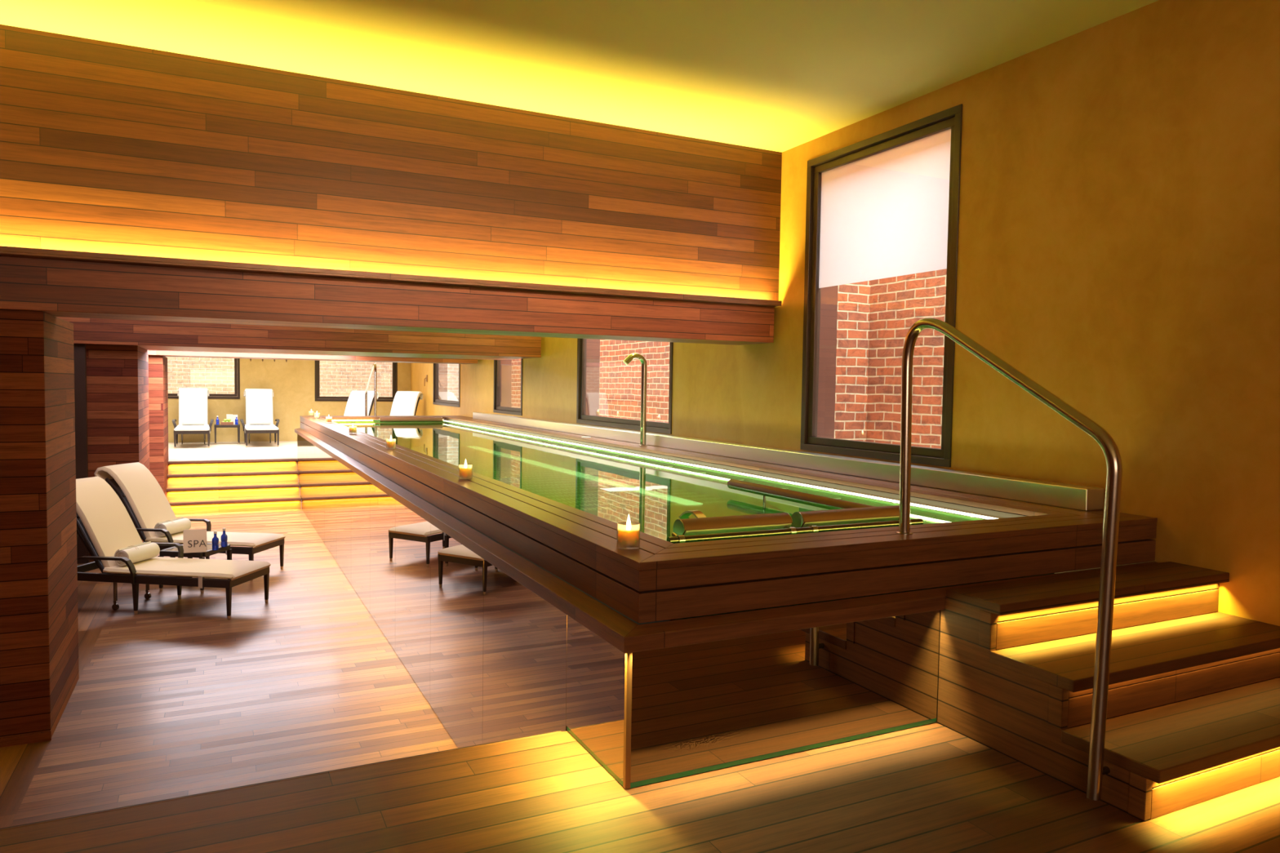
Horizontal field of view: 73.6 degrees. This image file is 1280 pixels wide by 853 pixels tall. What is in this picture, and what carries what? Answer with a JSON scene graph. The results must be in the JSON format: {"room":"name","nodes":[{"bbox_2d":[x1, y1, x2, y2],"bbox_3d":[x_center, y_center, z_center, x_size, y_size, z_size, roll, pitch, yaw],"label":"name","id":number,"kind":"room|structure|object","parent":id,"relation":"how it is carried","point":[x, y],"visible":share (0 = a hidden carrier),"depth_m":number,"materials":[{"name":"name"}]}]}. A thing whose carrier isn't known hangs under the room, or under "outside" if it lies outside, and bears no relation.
{"room":"spa","nodes":[
{"label":"spa","id":0,"kind":"room"},
{"bbox_2d":[0,309,79,737],"bbox_3d":[-5.522,0.603,4.939,3.664,2.626,1.205,0,3,-26],"label":"column","id":1,"kind":"structure","parent":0,"point":[39,668],"depth_m":5.20,"materials":[{"name":"brown wood"}]},
{"bbox_2d":[0,730,51,747],"bbox_3d":[-5.270,1.917,4.455,3.668,0.055,0.012,0,3,-26],"label":"baseboard","id":2,"kind":"structure","parent":1,"relation":"attached to","point":[46,735],"depth_m":5.21,"materials":[{"name":"brown wood"}]},
{"bbox_2d":[0,255,774,345],"bbox_3d":[-2.963,-0.863,5.686,8.935,0.308,0.550,0,3,-26],"label":"beam","id":3,"kind":"structure","parent":1,"relation":"on","point":[55,287],"depth_m":5.89,"materials":[{"name":"brown wood"}]},
{"bbox_2d":[86,344,149,561],"bbox_3d":[-8.266,0.293,10.560,3.725,2.637,1.800,0,3,-26],"label":"wall","id":4,"kind":"structure","parent":0,"point":[117,375],"depth_m":10.45,"materials":[{"name":"brown wood"}]},
{"bbox_2d":[73,343,89,564],"bbox_3d":[-6.709,0.330,10.270,0.120,2.637,0.099,0,3,-26],"label":"trim","id":5,"kind":"structure","parent":4,"relation":"attached to","point":[79,349],"depth_m":10.21,"materials":[{"name":"brown wood"}]},
{"bbox_2d":[57,316,541,359],"bbox_3d":[-5.863,-1.242,11.508,8.896,0.413,1.880,0,3,-26],"label":"beam","id":6,"kind":"structure","parent":4,"relation":"on","point":[146,335],"depth_m":11.26,"materials":[{"name":"brown wood"}]},
{"bbox_2d":[148,355,168,497],"bbox_3d":[-9.649,0.151,13.471,3.825,2.607,1.450,0,3,-26],"label":"wall","id":7,"kind":"structure","parent":0,"point":[157,364],"depth_m":13.63,"materials":[{"name":"brown wood"}]},
{"bbox_2d":[148,350,477,364],"bbox_3d":[-7.154,-1.344,14.120,8.896,0.393,0.850,0,3,-26],"label":"beam","id":8,"kind":"structure","parent":7,"relation":"on","point":[163,353],"depth_m":14.50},
{"bbox_2d":[0,509,457,828],"bbox_3d":[-5.738,1.824,8.152,6.105,0.120,12.899,0,3,-26],"label":"floor","id":9,"kind":"structure","parent":0,"point":[175,697],"depth_m":6.09,"materials":[{"name":"brown wood"}]},
{"bbox_2d":[75,476,271,619],"bbox_3d":[-4.720,1.153,8.397,1.999,1.229,0.800,1,3,8],"label":"sun lounger","id":10,"kind":"object","parent":9,"relation":"on","point":[104,526],"visible":0.89,"depth_m":8.26,"materials":[{"name":"cream canvas"},{"name":"dark stained wood"},{"name":"dark steel"}]},
{"bbox_2d":[75,476,142,567],"bbox_3d":[-5.366,0.940,8.476,0.689,0.830,0.630,1,3,8],"label":"cushion","id":11,"kind":"object","parent":10,"relation":"on","point":[104,526],"depth_m":8.39,"materials":[{"name":"beige fabric"}]},
{"bbox_2d":[114,541,159,565],"bbox_3d":[-4.958,1.247,8.433,0.165,0.171,0.440,1,3,8],"label":"rolled towel","id":12,"kind":"object","parent":10,"relation":"on","point":[144,551],"visible":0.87,"depth_m":8.38,"materials":[{"name":"fabric"}]},
{"bbox_2d":[102,556,271,580],"bbox_3d":[-4.403,1.378,8.364,1.351,0.066,0.630,1,3,8],"label":"seat cushion","id":13,"kind":"object","parent":10,"relation":"on","point":[173,568],"depth_m":8.18,"materials":[{"name":"beige fabric"}]},
{"bbox_2d":[93,462,285,580],"bbox_3d":[-5.219,1.073,9.954,1.999,1.229,0.800,1,3,8],"label":"sun lounger","id":14,"kind":"object","parent":9,"relation":"on","point":[141,495],"visible":0.62,"depth_m":9.86,"materials":[{"name":"cream canvas"},{"name":"dark stained wood"},{"name":"dark steel"}]},
{"bbox_2d":[93,462,176,537],"bbox_3d":[-5.865,0.859,10.033,0.689,0.830,0.630,1,3,8],"label":"cushion","id":15,"kind":"object","parent":14,"relation":"on","point":[141,495],"depth_m":9.90,"materials":[{"name":"beige fabric"}]},
{"bbox_2d":[154,516,191,537],"bbox_3d":[-5.456,1.166,9.991,0.165,0.171,0.440,1,3,8],"label":"rolled towel","id":16,"kind":"object","parent":14,"relation":"on","point":[177,525],"visible":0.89,"depth_m":9.92,"materials":[{"name":"fabric"}]},
{"bbox_2d":[145,531,285,547],"bbox_3d":[-4.902,1.297,9.921,1.351,0.066,0.630,1,3,8],"label":"seat cushion","id":17,"kind":"object","parent":14,"relation":"on","point":[235,539],"depth_m":9.79,"materials":[{"name":"beige fabric"}]},
{"bbox_2d":[157,542,231,593],"bbox_3d":[-4.780,1.514,9.206,0.514,0.430,0.514,1,3,8],"label":"side table","id":18,"kind":"object","parent":9,"relation":"on","point":[172,551],"visible":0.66,"depth_m":9.00,"materials":[{"name":"wood"}]},
{"bbox_2d":[182,528,207,553],"bbox_3d":[-4.658,1.194,8.953,0.216,0.235,0.100,0,3,-23],"label":"card","id":19,"kind":"object","parent":18,"relation":"on","point":[194,540],"visible":1,"depth_m":8.93,"materials":[{"name":"beige paper"}]},
{"bbox_2d":[212,530,218,550],"bbox_3d":[-4.501,1.208,9.065,0.066,0.202,0.066,0,3,-26],"label":"water bottle","id":20,"kind":"object","parent":18,"relation":"on","point":[215,540],"visible":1,"depth_m":9.04,"materials":[{"name":"blue glass"}]},
{"bbox_2d":[220,528,227,546],"bbox_3d":[-4.495,1.200,9.246,0.066,0.202,0.066,0,3,-26],"label":"water bottle","id":21,"kind":"object","parent":18,"relation":"on","point":[224,537],"visible":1,"depth_m":9.22,"materials":[{"name":"blue glass"}]},
{"bbox_2d":[166,458,301,515],"bbox_3d":[-7.046,1.024,14.883,2.076,0.810,1.010,0,3,-26],"label":"steps","id":22,"kind":"structure","parent":9,"relation":"on","point":[237,473],"depth_m":14.85,"materials":[{"name":"wood"}]},
{"bbox_2d":[294,415,1158,789],"bbox_3d":[-1.866,0.932,10.167,3.080,1.591,14.390,0,3,-26],"label":"swimming pool","id":23,"kind":"object","parent":9,"relation":"on","point":[508,593],"depth_m":3.95,"materials":[{"name":"brown wood"}]},
{"bbox_2d":[314,411,319,417],"bbox_3d":[-5.594,-0.206,14.813,0.091,0.134,0.091,0,3,-26],"label":"candle","id":24,"kind":"object","parent":23,"relation":"on","point":[316,415],"visible":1,"depth_m":14.78,"materials":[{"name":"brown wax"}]},
{"bbox_2d":[325,415,331,423],"bbox_3d":[-4.802,-0.118,13.200,0.091,0.134,0.091,0,3,-26],"label":"candle","id":25,"kind":"object","parent":23,"relation":"on","point":[327,420],"visible":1,"depth_m":13.18,"materials":[{"name":"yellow wax"}]},
{"bbox_2d":[348,423,355,434],"bbox_3d":[-3.554,0.023,10.585,0.091,0.134,0.091,0,3,-26],"label":"candle","id":26,"kind":"object","parent":23,"relation":"on","point":[352,429],"visible":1,"depth_m":10.56,"materials":[{"name":"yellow wax"}]},
{"bbox_2d":[386,436,395,447],"bbox_3d":[-2.404,0.150,8.257,0.091,0.134,0.091,0,3,-26],"label":"candle","id":27,"kind":"object","parent":23,"relation":"on","point":[390,443],"visible":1,"depth_m":8.23,"materials":[{"name":"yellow wax"}]},
{"bbox_2d":[373,417,444,422],"bbox_3d":[-4.287,-0.128,15.905,1.300,0.092,0.141,0,3,-26],"label":"rail","id":28,"kind":"object","parent":23,"relation":"on","point":[380,419],"visible":1,"depth_m":15.85,"materials":[{"name":"silver metal"}]},
{"bbox_2d":[459,458,471,479],"bbox_3d":[-1.173,0.285,5.757,0.091,0.134,0.091,0,3,-26],"label":"candle","id":29,"kind":"object","parent":23,"relation":"on","point":[465,471],"visible":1,"depth_m":5.73,"materials":[{"name":"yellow wax"}]},
{"bbox_2d":[617,514,639,549],"bbox_3d":[-0.045,0.413,3.384,0.091,0.134,0.091,0,3,-26],"label":"candle","id":30,"kind":"object","parent":23,"relation":"on","point":[628,535],"visible":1,"depth_m":3.35,"materials":[{"name":"brown wax"}]},
{"bbox_2d":[618,547,639,549],"bbox_3d":[-0.045,0.431,3.385,0.091,0.098,0.091,0,3,-26],"label":"glass cup","id":31,"kind":"object","parent":23,"relation":"on","point":[619,548],"depth_m":3.36,"materials":[{"name":"clear glass"}]},
{"bbox_2d":[623,352,647,445],"bbox_3d":[-0.048,-0.292,9.196,0.298,1.001,0.100,0,3,-26],"label":"spout","id":32,"kind":"object","parent":23,"relation":"on","point":[628,360],"visible":1,"depth_m":9.21,"materials":[{"name":"silver metal"}]},
{"bbox_2d":[672,501,702,505],"bbox_3d":[-1.059,0.468,10.000,0.150,0.008,6.800,0,3,-26],"label":"underwater light","id":33,"kind":"object","parent":23,"relation":"on","point":[679,503],"depth_m":6.99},
{"bbox_2d":[472,412,1103,511],"bbox_3d":[-0.268,0.096,10.236,0.144,0.121,12.441,0,3,-26],"label":"ledge","id":34,"kind":"object","parent":23,"relation":"on","point":[1084,498],"visible":1,"depth_m":6.24,"materials":[{"name":"silver"}]},
{"bbox_2d":[666,505,923,543],"bbox_3d":[0.772,0.535,4.204,1.500,0.222,0.166,0,3,-26],"label":"rail","id":35,"kind":"object","parent":23,"relation":"attached to","point":[739,526],"visible":0.74,"depth_m":4.13,"materials":[{"name":"grey metal"}]},
{"bbox_2d":[727,479,875,514],"bbox_3d":[0.981,0.526,5.249,0.072,0.248,1.560,0,3,-26],"label":"rail","id":36,"kind":"object","parent":23,"relation":"attached to","point":[827,503],"visible":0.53,"depth_m":5.27,"materials":[{"name":"silver metal"}]},
{"bbox_2d":[168,440,297,466],"bbox_3d":[-8.714,0.536,17.388,8.966,0.120,5.000,0,3,-26],"label":"floor","id":37,"kind":"structure","parent":0,"point":[222,451],"depth_m":17.18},
{"bbox_2d":[172,387,213,448],"bbox_3d":[-9.680,-0.209,18.512,0.800,1.234,1.860,0,3,-26],"label":"sun lounger","id":38,"kind":"object","parent":37,"relation":"on","point":[193,402],"visible":1,"depth_m":18.90,"materials":[{"name":"fabric"}]},
{"bbox_2d":[174,424,208,431],"bbox_3d":[-9.570,0.023,18.294,0.630,0.066,1.351,0,3,-26],"label":"seat cushion","id":39,"kind":"object","parent":38,"relation":"on","point":[180,427],"depth_m":17.85,"materials":[{"name":"white fabric"}]},
{"bbox_2d":[177,387,208,425],"bbox_3d":[-9.939,-0.438,19.034,0.630,0.832,0.431,0,3,-26],"label":"cushion","id":40,"kind":"object","parent":38,"relation":"on","point":[193,402],"depth_m":18.97,"materials":[{"name":"white fabric"}]},
{"bbox_2d":[182,417,204,424],"bbox_3d":[-9.817,-0.123,18.792,0.440,0.171,0.165,0,3,-26],"label":"rolled towel","id":41,"kind":"object","parent":38,"relation":"on","point":[185,420],"visible":1,"depth_m":18.74,"materials":[{"name":"fabric"}]},
{"bbox_2d":[213,424,239,444],"bbox_3d":[-9.231,0.171,19.123,0.514,0.430,0.514,0,3,-26],"label":"side table","id":42,"kind":"object","parent":37,"relation":"on","point":[215,426],"visible":0.98,"depth_m":18.91,"materials":[{"name":"wood"}]},
{"bbox_2d":[216,415,219,425],"bbox_3d":[-9.321,-0.135,18.872,0.066,0.202,0.066,0,3,-26],"label":"water bottle","id":43,"kind":"object","parent":42,"relation":"on","point":[217,419],"visible":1,"depth_m":18.85,"materials":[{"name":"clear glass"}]},
{"bbox_2d":[221,422,233,425],"bbox_3d":[-9.179,-0.070,19.013,0.250,0.065,0.160,0,3,-26],"label":"wooden tray","id":44,"kind":"object","parent":42,"relation":"on","point":[222,423],"visible":1,"depth_m":18.94,"materials":[{"name":"brown wood"}]},
{"bbox_2d":[226,413,237,424],"bbox_3d":[-9.203,-0.164,19.299,0.230,0.225,0.083,0,3,-26],"label":"menu card","id":45,"kind":"object","parent":42,"relation":"on","point":[232,417],"visible":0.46,"depth_m":19.27,"materials":[{"name":"white paper"}]},
{"bbox_2d":[235,415,238,425],"bbox_3d":[-8.981,-0.137,19.040,0.066,0.202,0.066,0,3,-26],"label":"water bottle","id":46,"kind":"object","parent":42,"relation":"on","point":[236,419],"visible":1,"depth_m":19.02,"materials":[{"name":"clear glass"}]},
{"bbox_2d":[240,388,279,447],"bbox_3d":[-8.478,-0.219,19.105,0.800,1.234,1.860,0,3,-26],"label":"sun lounger","id":47,"kind":"object","parent":37,"relation":"on","point":[259,402],"visible":1,"depth_m":19.49,"materials":[{"name":"fabric"}]},
{"bbox_2d":[244,388,273,424],"bbox_3d":[-8.738,-0.448,19.627,0.630,0.832,0.431,0,3,-26],"label":"cushion","id":48,"kind":"object","parent":47,"relation":"on","point":[259,402],"depth_m":19.56,"materials":[{"name":"white fabric"}]},
{"bbox_2d":[248,417,271,424],"bbox_3d":[-8.616,-0.132,19.385,0.440,0.171,0.165,0,3,-26],"label":"rolled towel","id":49,"kind":"object","parent":47,"relation":"on","point":[252,420],"visible":1,"depth_m":19.33,"materials":[{"name":"fabric"}]},
{"bbox_2d":[244,424,278,430],"bbox_3d":[-8.369,0.014,18.888,0.630,0.066,1.351,0,3,-26],"label":"seat cushion","id":50,"kind":"object","parent":47,"relation":"on","point":[247,427],"depth_m":18.41,"materials":[{"name":"white fabric"}]},
{"bbox_2d":[343,391,378,415],"bbox_3d":[-6.434,-0.168,18.742,0.800,1.229,1.999,1,3,7],"label":"sun lounger","id":51,"kind":"object","parent":37,"relation":"on","point":[355,406],"visible":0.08,"depth_m":19.32,"materials":[{"name":"fabric"}]},
{"bbox_2d":[364,363,377,416],"bbox_3d":[-5.255,-0.339,16.688,0.047,1.778,1.177,0,3,-26],"label":"handrail","id":52,"kind":"object","parent":37,"relation":"on","point":[374,366],"visible":0.94,"depth_m":16.17,"materials":[{"name":"silver metal"}]},
{"bbox_2d":[390,391,422,415],"bbox_3d":[-5.515,-0.173,19.140,0.800,1.229,1.999,1,3,7],"label":"sun lounger","id":53,"kind":"object","parent":37,"relation":"on","point":[405,402],"visible":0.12,"depth_m":19.73,"materials":[{"name":"fabric"}]},
{"bbox_2d":[168,358,410,479],"bbox_3d":[-9.835,-0.918,19.636,8.966,4.359,0.160,0,3,-26],"label":"wall","id":54,"kind":"structure","parent":0,"point":[292,382],"depth_m":20.20,"materials":[{"name":"paint"}]},
{"bbox_2d":[168,358,239,399],"bbox_3d":[-10.927,-1.677,19.015,3.670,2.100,0.112,0,3,-26],"label":"window","id":55,"kind":"structure","parent":54,"relation":"in","point":[237,367],"depth_m":19.78,"materials":[{"name":"brown metal"}]},
{"bbox_2d":[315,360,397,401],"bbox_3d":[-6.995,-1.693,21.070,1.940,2.140,0.312,0,3,-26],"label":"window","id":56,"kind":"structure","parent":54,"relation":"in","point":[317,397],"depth_m":20.80,"materials":[{"name":"brown metal"}]},
{"bbox_2d":[0,24,782,300],"bbox_3d":[-2.853,-1.677,5.487,8.966,1.308,0.200,0,3,-26],"label":"wall","id":57,"kind":"structure","parent":0,"point":[106,147],"depth_m":5.81,"materials":[{"name":"brown wood"}]},
{"bbox_2d":[0,245,782,306],"bbox_3d":[-2.878,-1.030,5.507,8.930,0.043,0.390,0,3,-26],"label":"light strip","id":58,"kind":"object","parent":57,"relation":"attached to","point":[14,251],"depth_m":5.77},
{"bbox_2d":[0,0,1159,152],"bbox_3d":[-4.084,-2.535,8.146,9.126,0.120,25.950,0,3,-26],"label":"ceiling","id":59,"kind":"structure","parent":0,"point":[781,76],"depth_m":5.09,"materials":[{"name":"yellow"}]},
{"bbox_2d":[0,692,1279,852],"bbox_3d":[-0.065,1.846,-0.104,8.966,0.780,6.891,0,3,-26],"label":"deck","id":60,"kind":"object","parent":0,"point":[931,788],"visible":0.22,"depth_m":2.91,"materials":[{"name":"brown wood"}]},
{"bbox_2d":[0,730,561,831],"bbox_3d":[-2.971,1.369,2.294,5.885,0.140,0.022,0,3,-26],"label":"trim","id":61,"kind":"structure","parent":60,"relation":"attached to","point":[556,731],"depth_m":3.08,"materials":[{"name":"brown wood"}]},
{"bbox_2d":[896,317,1122,800],"bbox_3d":[1.406,0.415,3.395,0.083,1.737,1.046,-1,3,-28],"label":"handrail","id":62,"kind":"object","parent":60,"relation":"on","point":[1096,770],"visible":1,"depth_m":2.99,"materials":[{"name":"silver metal"}]},
{"bbox_2d":[937,561,1279,822],"bbox_3d":[2.215,1.016,3.631,1.555,0.598,0.980,0,3,-26],"label":"wooden stairs","id":63,"kind":"structure","parent":60,"relation":"on","point":[1019,703],"depth_m":3.47,"materials":[{"name":"brown wood"}]},
{"bbox_2d":[410,0,1279,692],"bbox_3d":[-0.132,-0.333,10.303,0.160,4.359,25.800,0,3,-26],"label":"wall","id":64,"kind":"structure","parent":0,"point":[1118,250],"depth_m":4.63,"materials":[{"name":"paint"}]},
{"bbox_2d":[423,374,427,386],"bbox_3d":[-4.969,-1.063,19.822,0.072,0.260,0.120,0,3,-26],"label":"wall fitting","id":65,"kind":"object","parent":64,"relation":"attached to","point":[426,377],"visible":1,"depth_m":19.81,"materials":[{"name":"brown wood"}]},
{"bbox_2d":[432,363,460,407],"bbox_3d":[-3.990,-1.615,18.238,0.312,2.340,2.350,0,3,-26],"label":"window","id":66,"kind":"structure","parent":64,"relation":"in","point":[439,375],"depth_m":19.23,"materials":[{"name":"brown metal"}]},
{"bbox_2d":[493,359,522,415],"bbox_3d":[-2.080,-1.392,14.375,0.312,2.365,1.560,0,3,-26],"label":"window","id":67,"kind":"structure","parent":64,"relation":"in","point":[502,368],"depth_m":15.01,"materials":[{"name":"brown metal"}]},
{"bbox_2d":[576,338,673,434],"bbox_3d":[-0.109,-1.171,10.386,0.312,2.375,2.690,0,3,-26],"label":"window","id":68,"kind":"structure","parent":64,"relation":"in","point":[588,349],"depth_m":11.49,"materials":[{"name":"brown metal"}]},
{"bbox_2d":[800,103,962,467],"bbox_3d":[1.853,-0.955,6.418,0.312,2.375,1.625,0,3,-26],"label":"window","id":69,"kind":"structure","parent":64,"relation":"in","point":[885,205],"depth_m":6.36,"materials":[{"name":"brown metal"}]},
{"label":"outside","id":70,"kind":"structure","parent":0,"visible":0},
{"bbox_2d":[165,356,458,400],"bbox_3d":[-9.621,-2.401,21.024,10.600,7.000,0.200,0,3,-26],"label":"wall","id":71,"kind":"structure","parent":70,"point":[337,378],"depth_m":21.78,"materials":[{"name":"brick"}]},
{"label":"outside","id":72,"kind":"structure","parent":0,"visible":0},
{"bbox_2d":[511,268,946,448],"bbox_3d":[-0.597,-1.880,12.809,1.200,7.000,18.750,0,3,-26],"label":"brick wall","id":73,"kind":"structure","parent":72,"point":[875,317],"depth_m":7.98,"materials":[{"name":"red brick"}]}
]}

